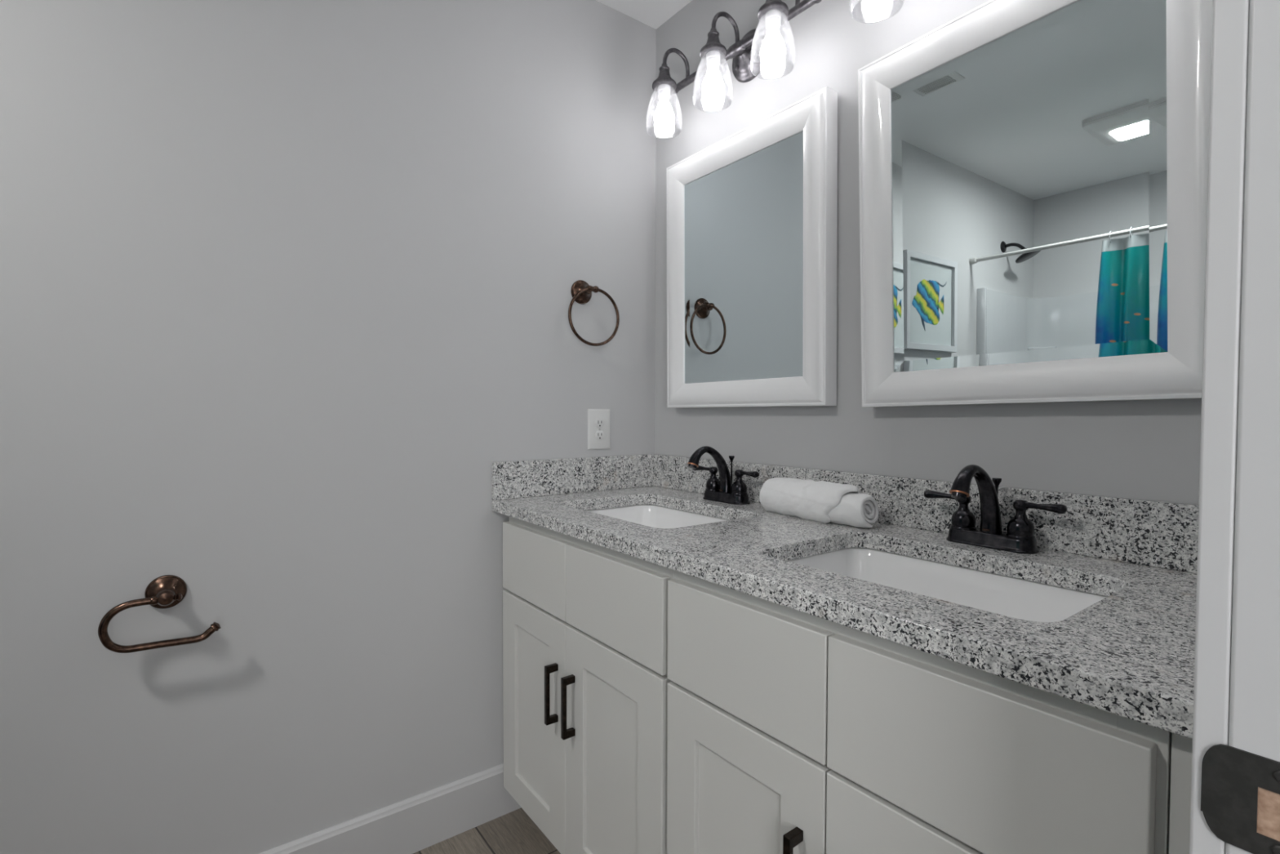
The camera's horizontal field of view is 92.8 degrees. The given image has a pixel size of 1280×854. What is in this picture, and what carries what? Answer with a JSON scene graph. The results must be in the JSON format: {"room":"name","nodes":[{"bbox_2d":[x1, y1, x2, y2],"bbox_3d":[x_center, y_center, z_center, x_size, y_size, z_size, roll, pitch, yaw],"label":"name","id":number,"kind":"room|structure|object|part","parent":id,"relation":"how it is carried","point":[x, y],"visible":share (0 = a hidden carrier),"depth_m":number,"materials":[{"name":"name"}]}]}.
{"room":"bathroom","nodes":[
{"label":"bathroom","id":0,"kind":"room"},
{"bbox_2d":[0,0,656,853],"bbox_3d":[-1.251,-0.090,1.171,3.404,2.440,0.120,-1,2,-37],"label":"wall","id":1,"kind":"structure","parent":0,"point":[284,284],"depth_m":1.42,"materials":[{"name":"grey paint"}]},
{"bbox_2d":[97,574,221,653],"bbox_3d":[-0.989,0.384,1.263,0.198,0.140,0.068,-1,2,-37],"label":"toilet paper holder","id":2,"kind":"object","parent":1,"relation":"attached to","point":[166,591],"visible":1,"depth_m":1.25,"materials":[{"name":"brown metal"}]},
{"bbox_3d":[-0.981,0.400,1.247,0.192,0.109,0.014,-1,2,-37],"label":"arm","id":3,"kind":"part","parent":2,"relation":"part of","materials":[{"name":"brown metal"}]},
{"bbox_3d":[-0.907,0.426,1.303,0.019,0.020,0.020,-1,2,-37],"label":"knob","id":4,"kind":"part","parent":2,"relation":"part of","materials":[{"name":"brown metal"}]},
{"bbox_2d":[258,763,520,853],"bbox_3d":[-0.906,1.055,1.377,2.394,0.142,0.015,-1,2,-37],"label":"baseboard","id":5,"kind":"structure","parent":1,"relation":"attached to","point":[411,825],"depth_m":1.61,"materials":[{"name":"grey paint"}]},
{"bbox_2d":[568,280,619,346],"bbox_3d":[-0.152,-0.350,1.876,0.178,0.207,0.060,-1,2,-37],"label":"towel ring","id":6,"kind":"object","parent":1,"relation":"attached to","point":[581,291],"visible":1,"depth_m":1.86,"materials":[{"name":"brown metal"}]},
{"bbox_2d":[587,408,609,449],"bbox_3d":[-0.129,0.007,1.935,0.083,0.127,0.008,-1,2,-37],"label":"wall outlet","id":7,"kind":"object","parent":1,"relation":"attached to","point":[598,420],"visible":1,"depth_m":1.93,"materials":[{"name":"white plastic"}]},
{"bbox_2d":[595,418,604,427],"bbox_3d":[-0.128,-0.013,1.933,0.034,0.028,0.003,-1,2,-37],"label":"receptacle","id":8,"kind":"object","parent":7,"relation":"attached to","point":[599,423],"depth_m":1.93,"materials":[{"name":"grey plastic"}]},
{"bbox_2d":[595,431,604,439],"bbox_3d":[-0.128,0.026,1.934,0.034,0.028,0.003,-1,2,-37],"label":"receptacle","id":9,"kind":"object","parent":7,"relation":"attached to","point":[599,435],"depth_m":1.93,"materials":[{"name":"grey plastic"}]},
{"bbox_2d":[413,807,560,853],"bbox_3d":[-0.339,1.189,-0.016,3.404,0.050,3.170,-1,2,-37],"label":"floor","id":10,"kind":"structure","parent":0,"point":[514,832],"depth_m":1.65,"materials":[{"name":"brown wood"}]},
{"bbox_2d":[502,515,673,853],"bbox_3d":[0.034,0.683,1.598,0.609,0.879,0.765,-1,2,-37],"label":"vanity cabinet","id":11,"kind":"object","parent":10,"relation":"on","point":[585,680],"visible":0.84,"depth_m":1.36,"materials":[{"name":"grey paint"}]},
{"bbox_3d":[-0.270,0.733,1.565,0.020,0.554,0.345,-1,2,-37],"label":"door","id":12,"kind":"part","parent":11,"relation":"part of","materials":[{"name":"grey paint"}]},
{"bbox_3d":[-0.269,0.357,1.555,0.020,0.182,0.345,-1,2,-37],"label":"drawer","id":13,"kind":"part","parent":11,"relation":"part of","materials":[{"name":"grey paint"}]},
{"bbox_3d":[-0.210,0.630,1.440,0.031,0.138,0.012,-1,2,-37],"label":"handle","id":14,"kind":"part","parent":11,"relation":"part of","materials":[{"name":"brown metal"}]},
{"bbox_3d":[-0.163,0.632,1.377,0.031,0.138,0.012,-1,2,-37],"label":"handle","id":15,"kind":"part","parent":11,"relation":"part of","materials":[{"name":"brown metal"}]},
{"bbox_3d":[-0.150,0.634,1.459,0.049,0.774,0.765,-1,2,-37],"label":"frame","id":16,"kind":"part","parent":11,"relation":"part of","materials":[{"name":"grey paint"}]},
{"bbox_3d":[-0.058,0.365,1.273,0.020,0.182,0.356,-1,2,-37],"label":"drawer","id":17,"kind":"part","parent":11,"relation":"part of","materials":[{"name":"grey paint"}]},
{"bbox_3d":[-0.059,0.741,1.283,0.020,0.554,0.356,-1,2,-37],"label":"door","id":18,"kind":"part","parent":11,"relation":"part of","materials":[{"name":"grey paint"}]},
{"bbox_2d":[491,453,1199,739],"bbox_3d":[0.280,0.182,1.282,0.588,0.138,1.550,-1,2,-37],"label":"countertop","id":19,"kind":"structure","parent":11,"relation":"on","point":[1130,654],"depth_m":1.02,"materials":[{"name":"stone"}]},
{"bbox_2d":[586,504,727,528],"bbox_3d":[0.036,0.318,1.583,0.374,0.149,0.522,-1,2,-37],"label":"undermount sink","id":20,"kind":"object","parent":19,"relation":"in","point":[649,515],"visible":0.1,"depth_m":1.80,"materials":[{"name":"white ceramic"}]},
{"bbox_2d":[687,445,759,504],"bbox_3d":[0.234,0.130,1.702,0.191,0.157,0.191,0,2,10],"label":"centerset faucet","id":21,"kind":"object","parent":19,"relation":"on","point":[723,491],"visible":1,"depth_m":1.68,"materials":[{"name":"brown metal"}]},
{"bbox_3d":[0.182,0.121,1.779,0.024,0.017,0.071,-1,2,-37],"label":"lever","id":22,"kind":"part","parent":21,"relation":"part of","materials":[{"name":"brown metal"}]},
{"bbox_3d":[0.194,0.119,1.676,0.157,0.136,0.037,-1,2,-37],"label":"spout","id":23,"kind":"part","parent":21,"relation":"part of","materials":[{"name":"brown metal"}]},
{"bbox_3d":[0.211,0.148,1.753,0.045,0.068,0.045,-1,2,-37],"label":"handle","id":24,"kind":"part","parent":21,"relation":"part of","materials":[{"name":"brown metal"}]},
{"bbox_3d":[0.242,0.195,1.714,0.058,0.026,0.158,-1,2,-37],"label":"plate","id":25,"kind":"part","parent":21,"relation":"part of","materials":[{"name":"brown metal"}]},
{"bbox_3d":[0.259,0.132,1.725,0.016,0.102,0.016,-1,2,-37],"label":"lift rod","id":26,"kind":"part","parent":21,"relation":"part of","materials":[{"name":"brown metal"}]},
{"bbox_3d":[0.272,0.150,1.672,0.045,0.068,0.045,-1,2,-37],"label":"handle","id":27,"kind":"part","parent":21,"relation":"part of","materials":[{"name":"brown metal"}]},
{"bbox_3d":[0.290,0.125,1.636,0.024,0.017,0.071,-1,2,-37],"label":"lever","id":28,"kind":"part","parent":21,"relation":"part of","materials":[{"name":"brown metal"}]},
{"bbox_2d":[759,477,879,528],"bbox_3d":[0.418,0.170,1.435,0.106,0.090,0.310,-1,2,-32],"label":"rolled towel","id":29,"kind":"object","parent":19,"relation":"on","point":[821,501],"visible":1,"depth_m":1.38,"materials":[{"name":"white fabric"}]},
{"bbox_2d":[787,547,1106,622],"bbox_3d":[0.470,0.335,1.006,0.374,0.149,0.522,-1,2,-37],"label":"undermount sink","id":30,"kind":"object","parent":19,"relation":"in","point":[1011,597],"visible":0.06,"depth_m":1.12,"materials":[{"name":"white ceramic"}]},
{"bbox_2d":[924,464,1066,554],"bbox_3d":[0.656,0.145,1.141,0.191,0.157,0.191,0,2,10],"label":"centerset faucet","id":31,"kind":"object","parent":19,"relation":"on","point":[1020,537],"visible":1,"depth_m":1.12,"materials":[{"name":"brown metal"}]},
{"bbox_3d":[0.604,0.137,1.218,0.024,0.017,0.071,-1,2,-37],"label":"lever","id":32,"kind":"part","parent":31,"relation":"part of","materials":[{"name":"brown metal"}]},
{"bbox_3d":[0.633,0.164,1.192,0.045,0.068,0.045,-1,2,-37],"label":"handle","id":33,"kind":"part","parent":31,"relation":"part of","materials":[{"name":"brown metal"}]},
{"bbox_3d":[0.616,0.135,1.115,0.157,0.136,0.037,-1,2,-37],"label":"spout","id":34,"kind":"part","parent":31,"relation":"part of","materials":[{"name":"brown metal"}]},
{"bbox_3d":[0.663,0.211,1.152,0.058,0.026,0.158,-1,2,-37],"label":"plate","id":35,"kind":"part","parent":31,"relation":"part of","materials":[{"name":"brown metal"}]},
{"bbox_3d":[0.680,0.148,1.164,0.016,0.102,0.016,-1,2,-37],"label":"lift rod","id":36,"kind":"part","parent":31,"relation":"part of","materials":[{"name":"brown metal"}]},
{"bbox_3d":[0.694,0.166,1.111,0.045,0.068,0.045,-1,2,-37],"label":"handle","id":37,"kind":"part","parent":31,"relation":"part of","materials":[{"name":"brown metal"}]},
{"bbox_3d":[0.711,0.141,1.074,0.024,0.017,0.071,-1,2,-37],"label":"lever","id":38,"kind":"part","parent":31,"relation":"part of","materials":[{"name":"brown metal"}]},
{"bbox_2d":[666,569,1192,853],"bbox_3d":[0.498,0.701,0.980,0.609,0.879,0.782,-1,2,-37],"label":"vanity cabinet","id":39,"kind":"object","parent":10,"relation":"on","point":[789,731],"visible":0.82,"depth_m":0.78,"materials":[{"name":"grey paint"}]},
{"bbox_3d":[0.159,0.749,0.993,0.020,0.554,0.342,-1,2,-37],"label":"door","id":40,"kind":"part","parent":39,"relation":"part of","materials":[{"name":"grey paint"}]},
{"bbox_3d":[0.160,0.374,0.983,0.020,0.182,0.342,-1,2,-37],"label":"drawer","id":41,"kind":"part","parent":39,"relation":"part of","materials":[{"name":"grey paint"}]},
{"bbox_3d":[0.218,0.647,0.870,0.031,0.138,0.012,-1,2,-37],"label":"handle","id":42,"kind":"part","parent":39,"relation":"part of","materials":[{"name":"brown metal"}]},
{"bbox_3d":[0.368,0.757,0.714,0.020,0.554,0.349,-1,2,-37],"label":"door","id":43,"kind":"part","parent":39,"relation":"part of","materials":[{"name":"grey paint"}]},
{"bbox_3d":[0.369,0.382,0.704,0.020,0.182,0.349,-1,2,-37],"label":"drawer","id":44,"kind":"part","parent":39,"relation":"part of","materials":[{"name":"grey paint"}]},
{"bbox_2d":[595,0,692,29],"bbox_3d":[-0.332,-1.300,-0.082,3.404,0.050,3.170,-1,2,-37],"label":"ceiling","id":45,"kind":"structure","parent":0,"point":[652,13],"depth_m":1.93,"materials":[{"name":"white paint"}]},
{"bbox_2d":[654,0,1201,504],"bbox_3d":[0.984,-0.077,0.928,0.120,2.440,2.950,-1,2,-37],"label":"wall","id":46,"kind":"structure","parent":0,"point":[1149,450],"depth_m":1.45,"materials":[{"name":"grey paint"}]},
{"bbox_2d":[645,0,822,133],"bbox_3d":[0.231,-0.987,1.645,0.199,0.254,0.592,-1,2,-37],"label":"vanity light","id":47,"kind":"object","parent":46,"relation":"attached to","point":[758,48],"visible":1,"depth_m":1.61,"materials":[{"name":"white glass"}]},
{"bbox_3d":[0.071,-0.929,1.782,0.106,0.129,0.106,-1,2,-37],"label":"lamp shade","id":48,"kind":"part","parent":47,"relation":"part of","materials":[{"name":"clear glass"}]},
{"bbox_3d":[0.071,-0.915,1.783,0.060,0.086,0.060,-1,2,-37],"label":"bulb","id":49,"kind":"part","parent":47,"relation":"part of","materials":[{"name":"white glass"}]},
{"bbox_2d":[657,84,671,99],"bbox_3d":[0.071,-0.975,1.781,0.037,0.036,0.037,-1,2,-37],"label":"bulb socket","id":50,"kind":"object","parent":47,"relation":"attached to","point":[664,90],"depth_m":1.77,"materials":[{"name":"white"}]},
{"bbox_3d":[0.107,-1.081,1.806,0.102,0.077,0.012,-1,2,-37],"label":"arm","id":51,"kind":"part","parent":47,"relation":"part of","materials":[{"name":"grey metal"}]},
{"bbox_3d":[0.194,-0.924,1.618,0.106,0.129,0.106,-1,2,-37],"label":"lamp shade","id":52,"kind":"part","parent":47,"relation":"part of","materials":[{"name":"clear glass"}]},
{"bbox_2d":[706,50,719,67],"bbox_3d":[0.194,-0.970,1.617,0.037,0.036,0.037,-1,2,-37],"label":"bulb socket","id":53,"kind":"object","parent":47,"relation":"attached to","point":[713,57],"depth_m":1.60,"materials":[{"name":"white"}]},
{"bbox_3d":[0.194,-0.910,1.619,0.060,0.086,0.060,-1,2,-37],"label":"bulb","id":54,"kind":"part","parent":47,"relation":"part of","materials":[{"name":"white glass"}]},
{"bbox_3d":[0.231,-1.076,1.642,0.102,0.077,0.012,-1,2,-37],"label":"arm","id":55,"kind":"part","parent":47,"relation":"part of","materials":[{"name":"grey metal"}]},
{"bbox_3d":[0.317,-0.905,1.455,0.060,0.086,0.060,-1,2,-37],"label":"bulb","id":56,"kind":"part","parent":47,"relation":"part of","materials":[{"name":"white glass"}]},
{"bbox_3d":[0.317,-0.920,1.454,0.106,0.129,0.106,-1,2,-37],"label":"lamp shade","id":57,"kind":"part","parent":47,"relation":"part of","materials":[{"name":"clear glass"}]},
{"bbox_2d":[764,9,781,31],"bbox_3d":[0.317,-0.966,1.453,0.037,0.036,0.037,-1,2,-37],"label":"bulb socket","id":58,"kind":"object","parent":47,"relation":"attached to","point":[772,17],"depth_m":1.44,"materials":[{"name":"white"}]},
{"bbox_3d":[0.353,-1.071,1.478,0.102,0.077,0.012,-1,2,-37],"label":"arm","id":59,"kind":"part","parent":47,"relation":"part of","materials":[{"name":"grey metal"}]},
{"bbox_2d":[666,86,837,407],"bbox_3d":[0.279,-0.435,1.707,0.052,0.757,0.599,-1,2,-37],"label":"framed mirror","id":60,"kind":"object","parent":46,"relation":"attached to","point":[752,215],"visible":1,"depth_m":1.64,"materials":[{"name":"white mirror"}]},
{"bbox_2d":[684,131,803,383],"bbox_3d":[0.284,-0.435,1.710,0.029,0.608,0.450,-1,2,-37],"label":"mirror glass","id":61,"kind":"object","parent":60,"relation":"attached to","point":[744,211],"depth_m":1.67,"materials":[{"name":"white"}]},
{"bbox_2d":[849,0,904,23],"bbox_3d":[0.642,-0.972,1.098,0.199,0.254,0.592,-1,2,-37],"label":"vanity light","id":62,"kind":"object","parent":46,"relation":"attached to","point":[869,3],"visible":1,"depth_m":1.24,"materials":[{"name":"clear glass"}]},
{"bbox_3d":[0.481,-0.899,1.236,0.060,0.086,0.060,-1,2,-37],"label":"bulb","id":63,"kind":"part","parent":62,"relation":"part of","materials":[{"name":"white glass"}]},
{"bbox_2d":[653,453,1199,573],"bbox_3d":[0.513,0.162,1.444,0.020,0.106,1.530,-1,2,-37],"label":"backsplash","id":64,"kind":"structure","parent":46,"relation":"attached to","point":[1152,533],"depth_m":1.12,"materials":[{"name":"stone"}]},
{"bbox_2d":[857,0,1212,407],"bbox_3d":[0.696,-0.425,1.148,0.052,0.761,0.612,-2,1,-37],"label":"framed mirror","id":65,"kind":"object","parent":46,"relation":"attached to","point":[1033,174],"visible":0.86,"depth_m":1.10,"materials":[{"name":"white mirror"}]},
{"bbox_3d":[-0.248,-0.052,-0.166,3.164,2.440,0.120,-1,2,-37],"label":"wall","id":66,"kind":"structure","parent":0,"visible":0},
{"bbox_2d":[1189,0,1279,853],"bbox_3d":[0.059,0.105,0.078,0.959,2.114,0.136,-1,2,-37],"label":"door frame","id":67,"kind":"structure","parent":66,"relation":"in","point":[1235,807],"depth_m":0.36,"materials":[{"name":"grey paint"}]},
{"bbox_3d":[0.023,0.104,0.126,0.959,2.114,0.016,-1,2,-37],"label":"casing","id":68,"kind":"part","parent":67,"relation":"part of","materials":[{"name":"grey paint"}]},
{"bbox_3d":[0.361,0.221,0.355,0.002,0.058,0.051,-1,2,-37],"label":"strike plate","id":69,"kind":"part","parent":67,"relation":"part of","materials":[{"name":"black metal"}]}
]}

